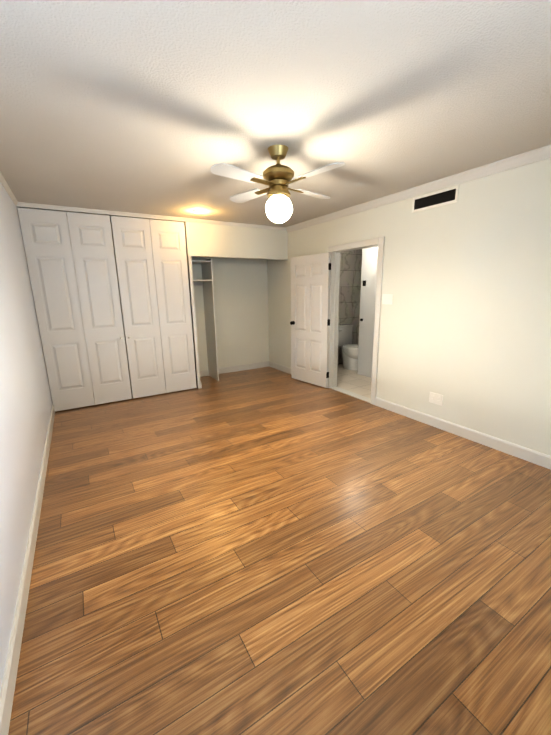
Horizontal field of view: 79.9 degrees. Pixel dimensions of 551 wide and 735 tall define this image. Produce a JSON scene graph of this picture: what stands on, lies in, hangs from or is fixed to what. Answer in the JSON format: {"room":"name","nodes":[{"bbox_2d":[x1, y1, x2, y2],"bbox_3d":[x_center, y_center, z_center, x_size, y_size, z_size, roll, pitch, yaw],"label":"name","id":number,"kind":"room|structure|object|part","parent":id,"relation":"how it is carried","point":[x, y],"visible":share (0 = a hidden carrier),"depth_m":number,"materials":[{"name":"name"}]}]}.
{"room":"empty bedroom","nodes":[
{"label":"empty bedroom","id":0,"kind":"room"},
{"bbox_2d":[0,182,52,690],"bbox_3d":[-1.429,-0.090,1.509,0.120,2.440,7.185,-9,15,-30],"label":"wall","id":1,"kind":"structure","parent":0,"point":[26,403],"depth_m":2.21,"materials":[{"name":"paint"}]},
{"bbox_2d":[0,172,19,206],"bbox_3d":[-1.208,-1.186,0.984,0.024,0.075,6.245,-9,15,-30],"label":"crown molding","id":2,"kind":"structure","parent":1,"relation":"attached to","point":[2,180],"depth_m":3.10,"materials":[{"name":"white wood"}]},
{"bbox_2d":[0,405,54,734],"bbox_3d":[-1.171,1.102,1.516,0.014,0.107,6.245,-9,15,-30],"label":"baseboard","id":3,"kind":"structure","parent":1,"relation":"attached to","point":[7,691],"depth_m":1.48,"materials":[{"name":"white wood"}]},
{"bbox_2d":[19,207,182,221],"bbox_3d":[-2.066,-1.919,4.098,1.860,0.035,0.120,-9,15,-30],"label":"wall","id":4,"kind":"structure","parent":0,"point":[98,214],"depth_m":4.03,"materials":[{"name":"paint"}]},
{"bbox_2d":[17,207,131,411],"bbox_3d":[-2.418,-0.664,4.098,0.915,2.390,0.081,-9,15,-30],"label":"bifold door","id":5,"kind":"structure","parent":4,"relation":"in","point":[49,251],"depth_m":4.07,"materials":[{"name":"white wood"}]},
{"bbox_2d":[110,215,196,398],"bbox_3d":[-1.625,-0.787,4.561,0.915,2.390,0.081,-9,15,-30],"label":"bifold door","id":6,"kind":"structure","parent":4,"relation":"in","point":[151,265],"depth_m":4.54,"materials":[{"name":"white wood"}]},
{"bbox_2d":[67,220,268,388],"bbox_3d":[-1.636,-0.997,5.406,3.660,2.440,0.120,-9,15,-30],"label":"wall","id":7,"kind":"structure","parent":0,"point":[241,304],"depth_m":5.91,"materials":[{"name":"paint"}]},
{"bbox_2d":[200,361,267,376],"bbox_3d":[-0.828,0.034,6.056,1.600,0.107,0.014,-9,15,-30],"label":"baseboard","id":8,"kind":"structure","parent":7,"relation":"attached to","point":[260,364],"depth_m":6.13,"materials":[{"name":"white wood"}]},
{"bbox_2d":[187,262,196,385],"bbox_3d":[-1.384,-0.696,5.174,0.040,1.950,0.640,-9,15,-30],"label":"wall","id":9,"kind":"structure","parent":0,"point":[192,329],"depth_m":4.93,"materials":[{"name":"paint"}]},
{"bbox_2d":[187,256,200,388],"bbox_3d":[-1.206,-0.631,4.881,0.045,1.950,0.058,-9,15,-30],"label":"post","id":10,"kind":"object","parent":9,"relation":"attached to","point":[192,299],"visible":1,"depth_m":4.84,"materials":[{"name":"white wood"}]},
{"bbox_2d":[184,222,287,259],"bbox_3d":[-0.547,-1.931,5.034,1.680,0.490,0.120,-9,15,-30],"label":"wall","id":11,"kind":"structure","parent":0,"point":[213,240],"depth_m":4.93,"materials":[{"name":"paint"}]},
{"bbox_2d":[19,202,285,230],"bbox_3d":[-1.322,-2.010,4.450,3.450,0.045,0.024,-9,15,-30],"label":"crown molding","id":12,"kind":"structure","parent":11,"relation":"attached to","point":[22,204],"depth_m":4.20,"materials":[{"name":"white wood"}]},
{"bbox_2d":[0,0,550,226],"bbox_3d":[0.115,-1.544,2.140,3.780,0.050,7.185,-9,15,-30],"label":"ceiling","id":13,"kind":"structure","parent":0,"point":[158,107],"depth_m":1.73,"materials":[{"name":"white paint"}]},
{"bbox_2d":[192,210,205,212],"bbox_3d":[-0.965,-1.961,4.141,0.170,0.011,0.170,-9,15,-30],"label":"recessed light","id":14,"kind":"object","parent":13,"relation":"in","point":[198,211],"visible":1,"depth_m":4.10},
{"bbox_2d":[210,144,344,222],"bbox_3d":[0.023,-1.327,2.416,0.845,0.495,0.845,-1,13,2],"label":"ceiling fan","id":15,"kind":"object","parent":13,"relation":"hanging from","point":[278,177],"visible":1,"depth_m":2.35,"materials":[{"name":"white wood"}]},
{"bbox_3d":[0.026,-1.181,2.450,0.200,0.194,0.200,-9,15,-30],"label":"globe","id":16,"kind":"part","parent":15,"relation":"part of"},
{"bbox_2d":[8,363,550,734],"bbox_3d":[0.913,0.763,3.146,5.540,0.050,7.185,-9,15,-30],"label":"floor","id":17,"kind":"structure","parent":0,"point":[266,551],"depth_m":1.73,"materials":[{"name":"brown wood"}]},
{"bbox_2d":[192,259,218,380],"bbox_3d":[-1.242,-0.740,5.358,0.392,1.947,0.457,-9,15,-30],"label":"shelf unit","id":18,"kind":"object","parent":17,"relation":"on","point":[206,282],"visible":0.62,"depth_m":5.40,"materials":[{"name":"white wood"}]},
{"bbox_2d":[338,324,358,370],"bbox_3d":[1.393,-0.373,6.126,0.440,0.790,0.748,-9,15,-30],"label":"toilet","id":19,"kind":"object","parent":17,"relation":"on","point":[350,354],"visible":0.69,"depth_m":6.11,"materials":[{"name":"ceramic"}]},
{"bbox_2d":[338,249,361,363],"bbox_3d":[1.007,-1.240,6.238,1.760,2.440,0.120,-9,15,-30],"label":"wall","id":20,"kind":"structure","parent":0,"point":[350,286],"depth_m":6.39,"materials":[{"name":"tile"}]},
{"bbox_2d":[357,247,377,377],"bbox_3d":[1.938,-0.900,4.711,0.060,2.440,1.920,-9,15,-30],"label":"wall","id":21,"kind":"structure","parent":0,"point":[367,302],"depth_m":5.39,"materials":[{"name":"white paint"}]},
{"bbox_2d":[267,158,550,455],"bbox_3d":[1.735,-0.563,3.288,0.120,2.440,7.065,-9,15,-30],"label":"wall","id":22,"kind":"structure","parent":0,"point":[465,324],"depth_m":3.08,"materials":[{"name":"paint"}]},
{"bbox_2d":[268,361,290,373],"bbox_3d":[0.325,0.087,5.741,0.014,0.107,1.750,-9,15,-30],"label":"baseboard","id":23,"kind":"structure","parent":22,"relation":"attached to","point":[270,364],"depth_m":6.13,"materials":[{"name":"white wood"}]},
{"bbox_2d":[290,252,330,387],"bbox_3d":[0.514,-0.701,5.030,0.165,1.935,0.813,-11,16,-37],"label":"bathroom door","id":24,"kind":"structure","parent":22,"relation":"in","point":[310,296],"depth_m":4.98,"materials":[{"name":"white wood"}]},
{"bbox_2d":[330,387,370,402],"bbox_3d":[1.086,0.379,4.649,0.120,0.008,0.820,-9,15,-30],"label":"sill","id":25,"kind":"structure","parent":22,"relation":"attached to","point":[355,395],"depth_m":4.63,"materials":[{"name":"white stone"}]},
{"bbox_2d":[328,237,384,404],"bbox_3d":[1.068,-0.605,4.419,0.160,2.030,0.970,-9,15,-30],"label":"door frame","id":26,"kind":"structure","parent":22,"relation":"attached to","point":[379,241],"depth_m":4.48,"materials":[{"name":"white wood"}]},
{"bbox_2d":[382,294,392,303],"bbox_3d":[1.302,-0.796,3.833,0.014,0.116,0.150,-9,15,-30],"label":"switch plate","id":27,"kind":"object","parent":22,"relation":"attached to","point":[387,298],"visible":1,"depth_m":3.83,"materials":[{"name":"white plastic"}]},
{"bbox_2d":[286,144,550,232],"bbox_3d":[1.789,-1.649,2.733,0.055,0.075,6.245,-9,15,-30],"label":"crown molding","id":28,"kind":"structure","parent":22,"relation":"attached to","point":[528,157],"depth_m":3.08,"materials":[{"name":"white wood"}]},
{"bbox_2d":[412,185,458,212],"bbox_3d":[1.544,-1.634,3.203,0.008,0.140,0.480,-9,15,-30],"label":"air vent","id":29,"kind":"object","parent":22,"relation":"in","point":[446,196],"visible":1,"depth_m":3.18,"materials":[{"name":"black metal"}]},
{"bbox_2d":[429,392,442,405],"bbox_3d":[1.692,0.330,3.469,0.009,0.116,0.150,-9,15,-30],"label":"electrical outlet","id":30,"kind":"object","parent":22,"relation":"attached to","point":[435,398],"visible":1,"depth_m":3.46,"materials":[{"name":"white plastic"}]},
{"bbox_2d":[375,397,550,469],"bbox_3d":[2.370,0.823,2.433,0.014,0.107,4.225,-9,15,-30],"label":"baseboard","id":31,"kind":"structure","parent":22,"relation":"attached to","point":[532,456],"depth_m":3.17,"materials":[{"name":"white wood"}]}
]}

